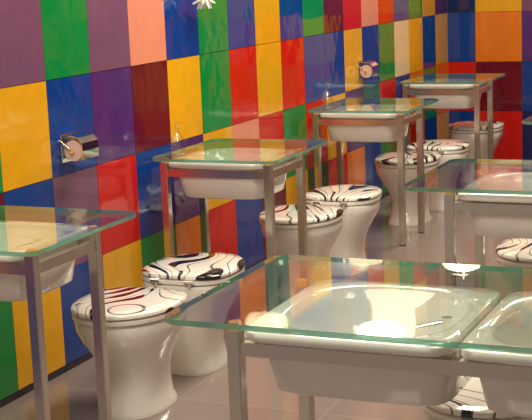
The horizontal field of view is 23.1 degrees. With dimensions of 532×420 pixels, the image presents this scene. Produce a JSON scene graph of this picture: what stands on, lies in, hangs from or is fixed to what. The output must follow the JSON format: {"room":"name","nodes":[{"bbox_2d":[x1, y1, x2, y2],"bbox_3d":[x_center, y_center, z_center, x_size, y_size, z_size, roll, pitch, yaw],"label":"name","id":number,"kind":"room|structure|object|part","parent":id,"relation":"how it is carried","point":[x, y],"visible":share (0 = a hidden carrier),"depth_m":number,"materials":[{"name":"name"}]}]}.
{"room":"toilet-themed restaurant","nodes":[
{"label":"toilet-themed restaurant","id":0,"kind":"room"},
{"bbox_2d":[0,0,448,407],"bbox_3d":[-0.459,-0.976,6.184,0.120,2.900,9.180,2,11,24],"label":"wall","id":1,"kind":"structure","parent":0,"point":[122,73],"depth_m":6.00,"materials":[{"name":"multicoloured tile"}]},
{"bbox_2d":[59,131,98,162],"bbox_3d":[-0.758,-0.255,5.284,0.106,0.115,0.138,2,11,24],"label":"toilet roll holder","id":2,"kind":"object","parent":1,"relation":"attached to","point":[74,146],"visible":1,"depth_m":5.25,"materials":[{"name":"silver metal"}]},
{"bbox_3d":[-0.806,-0.257,5.234,0.057,0.048,0.010,2,11,24],"label":"arm","id":3,"kind":"part","parent":2,"relation":"part of","materials":[{"name":"silver metal"}]},
{"bbox_2d":[192,0,214,8],"bbox_3d":[-0.308,-1.035,6.187,0.150,0.156,0.121,2,11,24],"label":"wall sconce","id":4,"kind":"object","parent":1,"relation":"attached to","point":[201,3],"visible":1,"depth_m":6.17,"materials":[{"name":"silver metal"}]},
{"bbox_2d":[357,60,378,78],"bbox_3d":[0.669,-0.917,8.489,0.106,0.115,0.138,2,11,24],"label":"toilet roll holder","id":5,"kind":"object","parent":1,"relation":"attached to","point":[371,69],"visible":1,"depth_m":8.45,"materials":[{"name":"silver metal"}]},
{"bbox_2d":[0,163,531,419],"bbox_3d":[1.834,0.822,4.227,6.020,0.100,11.760,2,11,24],"label":"floor","id":6,"kind":"structure","parent":0,"point":[72,394],"depth_m":5.30,"materials":[{"name":"tile"}]},
{"bbox_2d":[0,206,136,419],"bbox_3d":[-0.832,0.444,4.401,0.610,0.790,0.680,2,11,24],"label":"table","id":7,"kind":"object","parent":6,"relation":"on","point":[37,258],"visible":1,"depth_m":4.25,"materials":[{"name":"clear glass"}]},
{"bbox_3d":[-0.958,0.175,4.136,0.475,0.034,0.028,2,11,24],"label":"rail","id":8,"kind":"part","parent":7,"relation":"part of","materials":[{"name":"silver metal"}]},
{"bbox_2d":[17,239,40,247],"bbox_3d":[-0.769,0.129,4.232,0.085,0.065,0.032,2,11,24],"label":"tap","id":9,"kind":"object","parent":7,"relation":"on","point":[37,240],"depth_m":4.22,"materials":[{"name":"silver metal"}]},
{"bbox_3d":[-0.712,0.509,4.094,0.035,0.752,0.035,2,11,24],"label":"leg","id":10,"kind":"part","parent":7,"relation":"part of","materials":[{"name":"silver metal"}]},
{"bbox_2d":[0,220,88,301],"bbox_3d":[-0.883,0.170,4.307,0.460,0.175,0.480,2,11,24],"label":"basin","id":11,"kind":"object","parent":7,"relation":"in","point":[15,236],"depth_m":4.25,"materials":[{"name":"white ceramic"}]},
{"bbox_3d":[-0.810,0.108,4.468,0.475,0.034,0.028,2,11,24],"label":"rail","id":12,"kind":"part","parent":7,"relation":"part of","materials":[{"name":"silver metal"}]},
{"bbox_3d":[-0.651,0.151,4.200,0.028,0.034,0.335,2,11,24],"label":"rail","id":13,"kind":"part","parent":7,"relation":"part of","materials":[{"name":"silver metal"}]},
{"bbox_3d":[-0.847,0.062,4.330,0.610,0.014,0.680,2,11,24],"label":"glass","id":14,"kind":"part","parent":7,"relation":"part of","materials":[{"name":"teal"}]},
{"bbox_3d":[-0.564,0.441,4.426,0.035,0.752,0.035,2,11,24],"label":"leg","id":15,"kind":"part","parent":7,"relation":"part of","materials":[{"name":"silver metal"}]},
{"bbox_2d":[71,286,186,419],"bbox_3d":[-0.506,0.535,4.843,0.394,0.424,0.448,2,11,24],"label":"toilet","id":16,"kind":"object","parent":6,"relation":"on","point":[140,342],"visible":0.88,"depth_m":4.75,"materials":[{"name":"white ceramic"}]},
{"bbox_3d":[-0.517,0.342,4.798,0.394,0.027,0.430,2,11,24],"label":"lid","id":17,"kind":"part","parent":16,"relation":"part of","materials":[{"name":"white plastic"}]},
{"bbox_3d":[-0.516,0.367,4.804,0.390,0.021,0.427,2,11,24],"label":"seat","id":18,"kind":"part","parent":16,"relation":"part of","materials":[{"name":"white plastic"}]},
{"bbox_2d":[142,252,244,375],"bbox_3d":[-0.280,0.423,5.399,0.394,0.424,0.448,2,11,24],"label":"toilet","id":19,"kind":"object","parent":6,"relation":"on","point":[197,351],"visible":0.8,"depth_m":5.24,"materials":[{"name":"white ceramic"}]},
{"bbox_3d":[-0.284,0.252,5.375,0.390,0.021,0.427,2,11,24],"label":"seat","id":20,"kind":"part","parent":19,"relation":"part of","materials":[{"name":"white plastic"}]},
{"bbox_3d":[-0.285,0.226,5.370,0.394,0.027,0.430,2,11,24],"label":"lid","id":21,"kind":"part","parent":19,"relation":"part of","materials":[{"name":"white plastic"}]},
{"bbox_2d":[152,138,326,310],"bbox_3d":[-0.096,0.107,6.054,0.610,0.790,0.680,2,11,24],"label":"table","id":22,"kind":"object","parent":6,"relation":"on","point":[219,168],"visible":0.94,"depth_m":5.88,"materials":[{"name":"clear glass"}]},
{"bbox_3d":[-0.443,0.154,5.951,0.035,0.752,0.035,2,11,24],"label":"leg","id":23,"kind":"part","parent":22,"relation":"part of","materials":[{"name":"silver metal"}]},
{"bbox_3d":[-0.295,0.086,6.283,0.035,0.752,0.035,2,11,24],"label":"leg","id":24,"kind":"part","parent":22,"relation":"part of","materials":[{"name":"silver metal"}]},
{"bbox_3d":[-0.223,-0.161,5.789,0.475,0.034,0.028,2,11,24],"label":"rail","id":25,"kind":"part","parent":22,"relation":"part of","materials":[{"name":"silver metal"}]},
{"bbox_2d":[168,150,295,199],"bbox_3d":[-0.148,-0.166,5.960,0.460,0.175,0.480,2,11,24],"label":"basin","id":26,"kind":"object","parent":22,"relation":"in","point":[198,180],"depth_m":5.82,"materials":[{"name":"white ceramic"}]},
{"bbox_3d":[-0.111,-0.274,5.983,0.610,0.014,0.680,2,11,24],"label":"glass","id":27,"kind":"part","parent":22,"relation":"part of","materials":[{"name":"teal"}]},
{"bbox_3d":[0.024,0.173,5.747,0.035,0.752,0.035,2,11,24],"label":"leg","id":28,"kind":"part","parent":22,"relation":"part of","materials":[{"name":"silver metal"}]},
{"bbox_3d":[0.085,-0.185,5.853,0.028,0.034,0.335,2,11,24],"label":"rail","id":29,"kind":"part","parent":22,"relation":"part of","materials":[{"name":"silver metal"}]},
{"bbox_3d":[0.172,0.105,6.079,0.035,0.752,0.035,2,11,24],"label":"leg","id":30,"kind":"part","parent":22,"relation":"part of","materials":[{"name":"silver metal"}]},
{"bbox_2d":[259,204,343,299],"bbox_3d":[0.174,0.210,6.444,0.394,0.424,0.448,2,11,24],"label":"toilet","id":31,"kind":"object","parent":6,"relation":"on","point":[324,222],"visible":0.73,"depth_m":6.33,"materials":[{"name":"white ceramic"}]},
{"bbox_3d":[0.164,0.043,6.405,0.390,0.021,0.427,2,11,24],"label":"seat","id":32,"kind":"part","parent":31,"relation":"part of","materials":[{"name":"white plastic"}]},
{"bbox_3d":[0.163,0.017,6.400,0.394,0.027,0.430,2,11,24],"label":"lid","id":33,"kind":"part","parent":31,"relation":"part of","materials":[{"name":"white plastic"}]},
{"bbox_2d":[306,184,381,275],"bbox_3d":[0.427,0.099,6.989,0.394,0.424,0.448,2,11,24],"label":"toilet","id":34,"kind":"object","parent":6,"relation":"on","point":[360,203],"visible":0.8,"depth_m":6.83,"materials":[{"name":"white ceramic"}]},
{"bbox_3d":[0.424,-0.072,6.965,0.390,0.021,0.427,2,11,24],"label":"seat","id":35,"kind":"part","parent":34,"relation":"part of","materials":[{"name":"white plastic"}]},
{"bbox_3d":[0.423,-0.097,6.960,0.394,0.027,0.430,2,11,24],"label":"lid","id":36,"kind":"part","parent":34,"relation":"part of","materials":[{"name":"white plastic"}]},
{"bbox_2d":[165,255,531,419],"bbox_3d":[0.542,0.607,3.222,1.400,0.790,0.720,2,11,24],"label":"table","id":37,"kind":"object","parent":6,"relation":"on","point":[407,344],"visible":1,"depth_m":3.07,"materials":[{"name":"clear glass"}]},
{"bbox_3d":[-0.059,0.653,3.176,0.035,0.752,0.035,2,11,24],"label":"leg","id":38,"kind":"part","parent":37,"relation":"part of","materials":[{"name":"silver metal"}]},
{"bbox_3d":[0.113,0.574,3.562,0.035,0.752,0.035,2,11,24],"label":"leg","id":39,"kind":"part","parent":37,"relation":"part of","materials":[{"name":"silver metal"}]},
{"bbox_3d":[0.526,0.226,3.152,1.400,0.014,0.720,2,11,24],"label":"glass","id":40,"kind":"part","parent":37,"relation":"part of","materials":[{"name":"teal"}]},
{"bbox_2d":[246,279,500,405],"bbox_3d":[0.278,0.328,3.205,0.510,0.175,0.540,2,11,24],"label":"basin","id":41,"kind":"object","parent":37,"relation":"in","point":[357,370],"depth_m":3.08,"materials":[{"name":"white ceramic"}]},
{"bbox_3d":[0.427,0.349,2.898,1.055,0.034,0.028,2,11,24],"label":"rail","id":42,"kind":"part","parent":37,"relation":"part of","materials":[{"name":"silver metal"}]},
{"bbox_2d":[417,316,451,331],"bbox_3d":[0.405,0.288,3.122,0.085,0.065,0.032,2,11,24],"label":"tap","id":43,"kind":"object","parent":37,"relation":"on","point":[446,322],"depth_m":3.11,"materials":[{"name":"silver metal"}]},
{"bbox_2d":[460,291,531,417],"bbox_3d":[0.754,0.348,2.997,0.510,0.175,0.540,2,11,24],"label":"basin","id":44,"kind":"object","parent":37,"relation":"in","point":[505,378],"depth_m":2.90,"materials":[{"name":"white ceramic"}]},
{"bbox_2d":[308,98,438,245],"bbox_3d":[0.655,-0.236,7.743,0.610,0.790,0.680,2,11,24],"label":"table","id":45,"kind":"object","parent":6,"relation":"on","point":[347,119],"visible":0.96,"depth_m":7.52,"materials":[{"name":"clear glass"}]},
{"bbox_3d":[0.308,-0.190,7.639,0.035,0.752,0.035,2,11,24],"label":"leg","id":46,"kind":"part","parent":45,"relation":"part of","materials":[{"name":"silver metal"}]},
{"bbox_3d":[0.456,-0.257,7.972,0.035,0.752,0.035,2,11,24],"label":"leg","id":47,"kind":"part","parent":45,"relation":"part of","materials":[{"name":"silver metal"}]},
{"bbox_3d":[0.529,-0.504,7.477,0.475,0.034,0.028,2,11,24],"label":"rail","id":48,"kind":"part","parent":45,"relation":"part of","materials":[{"name":"silver metal"}]},
{"bbox_2d":[320,112,410,141],"bbox_3d":[0.604,-0.509,7.649,0.460,0.175,0.480,2,11,24],"label":"basin","id":49,"kind":"object","parent":45,"relation":"in","point":[342,127],"depth_m":7.47,"materials":[{"name":"white ceramic"}]},
{"bbox_3d":[0.640,-0.617,7.672,0.610,0.014,0.680,2,11,24],"label":"glass","id":50,"kind":"part","parent":45,"relation":"part of","materials":[{"name":"teal"}]},
{"bbox_3d":[0.775,-0.171,7.436,0.035,0.752,0.035,2,11,24],"label":"leg","id":51,"kind":"part","parent":45,"relation":"part of","materials":[{"name":"silver metal"}]},
{"bbox_3d":[0.836,-0.529,7.542,0.028,0.034,0.335,2,11,24],"label":"rail","id":52,"kind":"part","parent":45,"relation":"part of","materials":[{"name":"silver metal"}]},
{"bbox_3d":[0.923,-0.238,7.768,0.035,0.752,0.035,2,11,24],"label":"leg","id":53,"kind":"part","parent":45,"relation":"part of","materials":[{"name":"silver metal"}]},
{"bbox_2d":[375,152,440,225],"bbox_3d":[0.885,-0.133,8.140,0.394,0.424,0.448,2,11,24],"label":"toilet","id":54,"kind":"object","parent":6,"relation":"on","point":[386,164],"visible":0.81,"depth_m":8.04,"materials":[{"name":"white ceramic"}]},
{"bbox_3d":[0.875,-0.301,8.101,0.390,0.021,0.427,2,11,24],"label":"seat","id":55,"kind":"part","parent":54,"relation":"part of","materials":[{"name":"white plastic"}]},
{"bbox_3d":[0.874,-0.326,8.096,0.394,0.027,0.430,2,11,24],"label":"lid","id":56,"kind":"part","parent":54,"relation":"part of","materials":[{"name":"white plastic"}]},
{"bbox_2d":[407,139,469,210],"bbox_3d":[1.157,-0.239,8.654,0.394,0.424,0.448,2,11,24],"label":"toilet","id":57,"kind":"object","parent":6,"relation":"on","point":[449,149],"visible":0.62,"depth_m":8.49,"materials":[{"name":"white ceramic"}]},
{"bbox_3d":[1.154,-0.410,8.630,0.390,0.021,0.427,2,11,24],"label":"seat","id":58,"kind":"part","parent":57,"relation":"part of","materials":[{"name":"white plastic"}]},
{"bbox_3d":[1.153,-0.436,8.626,0.394,0.027,0.430,2,11,24],"label":"lid","id":59,"kind":"part","parent":57,"relation":"part of","materials":[{"name":"white plastic"}]},
{"bbox_3d":[1.157,-0.213,8.656,0.378,0.372,0.430,2,11,24],"label":"bowl","id":60,"kind":"part","parent":57,"relation":"part of","materials":[{"name":"white ceramic"}]},
{"bbox_2d":[399,73,504,171],"bbox_3d":[1.339,-0.548,9.279,0.610,0.790,0.680,2,11,24],"label":"table","id":61,"kind":"object","parent":6,"relation":"on","point":[453,91],"visible":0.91,"depth_m":9.02,"materials":[{"name":"clear glass"}]},
{"bbox_3d":[0.992,-0.502,9.175,0.035,0.752,0.035,2,11,24],"label":"leg","id":62,"kind":"part","parent":61,"relation":"part of","materials":[{"name":"silver metal"}]},
{"bbox_3d":[1.140,-0.570,9.508,0.035,0.752,0.035,2,11,24],"label":"leg","id":63,"kind":"part","parent":61,"relation":"part of","materials":[{"name":"silver metal"}]},
{"bbox_3d":[1.212,-0.817,9.013,0.475,0.034,0.028,2,11,24],"label":"rail","id":64,"kind":"part","parent":61,"relation":"part of","materials":[{"name":"silver metal"}]},
{"bbox_2d":[409,84,482,108],"bbox_3d":[1.287,-0.822,9.185,0.460,0.175,0.480,2,11,24],"label":"basin","id":65,"kind":"object","parent":61,"relation":"in","point":[450,96],"depth_m":8.99,"materials":[{"name":"white ceramic"}]},
{"bbox_3d":[1.324,-0.930,9.208,0.610,0.014,0.680,2,11,24],"label":"glass","id":66,"kind":"part","parent":61,"relation":"part of","materials":[{"name":"teal"}]},
{"bbox_3d":[1.459,-0.483,8.972,0.035,0.752,0.035,2,11,24],"label":"leg","id":67,"kind":"part","parent":61,"relation":"part of","materials":[{"name":"silver metal"}]},
{"bbox_3d":[1.520,-0.841,9.078,0.028,0.034,0.335,2,11,24],"label":"rail","id":68,"kind":"part","parent":61,"relation":"part of","materials":[{"name":"silver metal"}]},
{"bbox_3d":[1.607,-0.550,9.304,0.035,0.752,0.035,2,11,24],"label":"leg","id":69,"kind":"part","parent":61,"relation":"part of","materials":[{"name":"silver metal"}]},
{"bbox_2d":[403,159,531,288],"bbox_3d":[1.293,0.264,4.911,1.400,0.790,0.720,2,11,24],"label":"table","id":70,"kind":"object","parent":6,"relation":"on","point":[498,203],"visible":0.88,"depth_m":4.79,"materials":[{"name":"clear glass"}]},
{"bbox_3d":[0.692,0.310,4.865,0.035,0.752,0.035,2,11,24],"label":"leg","id":71,"kind":"part","parent":70,"relation":"part of","materials":[{"name":"silver metal"}]},
{"bbox_3d":[1.278,-0.118,4.840,1.400,0.014,0.720,2,11,24],"label":"glass","id":72,"kind":"part","parent":70,"relation":"part of","materials":[{"name":"teal"}]},
{"bbox_3d":[0.864,0.231,5.251,0.035,0.752,0.035,2,11,24],"label":"leg","id":73,"kind":"part","parent":70,"relation":"part of","materials":[{"name":"silver metal"}]},
{"bbox_3d":[1.178,0.006,4.587,1.055,0.034,0.028,2,11,24],"label":"rail","id":74,"kind":"part","parent":70,"relation":"part of","materials":[{"name":"silver metal"}]},
{"bbox_2d":[458,171,531,238],"bbox_3d":[1.029,-0.015,4.894,0.510,0.175,0.540,2,11,24],"label":"basin","id":75,"kind":"object","parent":70,"relation":"in","point":[498,203],"depth_m":4.75,"materials":[{"name":"white ceramic"}]},
{"bbox_2d":[448,121,503,182],"bbox_3d":[1.546,-0.430,9.600,0.394,0.424,0.448,2,11,24],"label":"toilet","id":76,"kind":"object","parent":6,"relation":"on","point":[460,130],"visible":0.67,"depth_m":9.47,"materials":[{"name":"white ceramic"}]},
{"bbox_3d":[1.536,-0.598,9.561,0.390,0.021,0.427,2,11,24],"label":"seat","id":77,"kind":"part","parent":76,"relation":"part of","materials":[{"name":"white plastic"}]},
{"bbox_3d":[1.534,-0.623,9.556,0.394,0.027,0.430,2,11,24],"label":"lid","id":78,"kind":"part","parent":76,"relation":"part of","materials":[{"name":"white plastic"}]},
{"bbox_2d":[421,377,531,419],"bbox_3d":[0.641,0.699,3.709,0.394,0.424,0.448,2,11,24],"label":"toilet","id":79,"kind":"object","parent":6,"relation":"on","point":[469,403],"visible":0.17,"depth_m":3.52,"materials":[{"name":"white ceramic"}]},
{"bbox_3d":[0.643,0.724,3.716,0.378,0.372,0.430,2,11,24],"label":"bowl","id":80,"kind":"part","parent":79,"relation":"part of","materials":[{"name":"white ceramic"}]},
{"bbox_3d":[0.631,0.531,3.670,0.390,0.021,0.427,2,11,24],"label":"seat","id":81,"kind":"part","parent":79,"relation":"part of","materials":[{"name":"white plastic"}]},
{"bbox_2d":[496,238,531,292],"bbox_3d":[1.166,0.354,5.454,0.394,0.424,0.448,2,11,24],"label":"toilet","id":82,"kind":"object","parent":6,"relation":"on","point":[512,252],"visible":0.7,"depth_m":5.32,"materials":[{"name":"white ceramic"}]},
{"bbox_3d":[1.156,0.186,5.415,0.390,0.021,0.427,2,11,24],"label":"seat","id":83,"kind":"part","parent":82,"relation":"part of","materials":[{"name":"white plastic"}]},
{"bbox_3d":[1.155,0.161,5.409,0.394,0.027,0.430,2,11,24],"label":"lid","id":84,"kind":"part","parent":82,"relation":"part of","materials":[{"name":"white plastic"}]},
{"bbox_3d":[1.168,0.379,5.461,0.378,0.372,0.430,2,11,24],"label":"bowl","id":85,"kind":"part","parent":82,"relation":"part of","materials":[{"name":"white ceramic"}]},
{"bbox_2d":[522,115,531,124],"bbox_3d":[2.084,-0.098,6.689,1.400,0.790,0.720,2,11,24],"label":"table","id":86,"kind":"object","parent":6,"relation":"on","point":[528,120],"visible":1,"depth_m":6.59,"materials":[{"name":"clear glass"}]},
{"bbox_2d":[447,0,531,163],"bbox_3d":[4.099,-1.715,9.182,5.775,2.900,0.120,2,11,24],"label":"wall","id":87,"kind":"structure","parent":0,"point":[485,36],"depth_m":10.25,"materials":[{"name":"multicoloured tile"}]}
]}

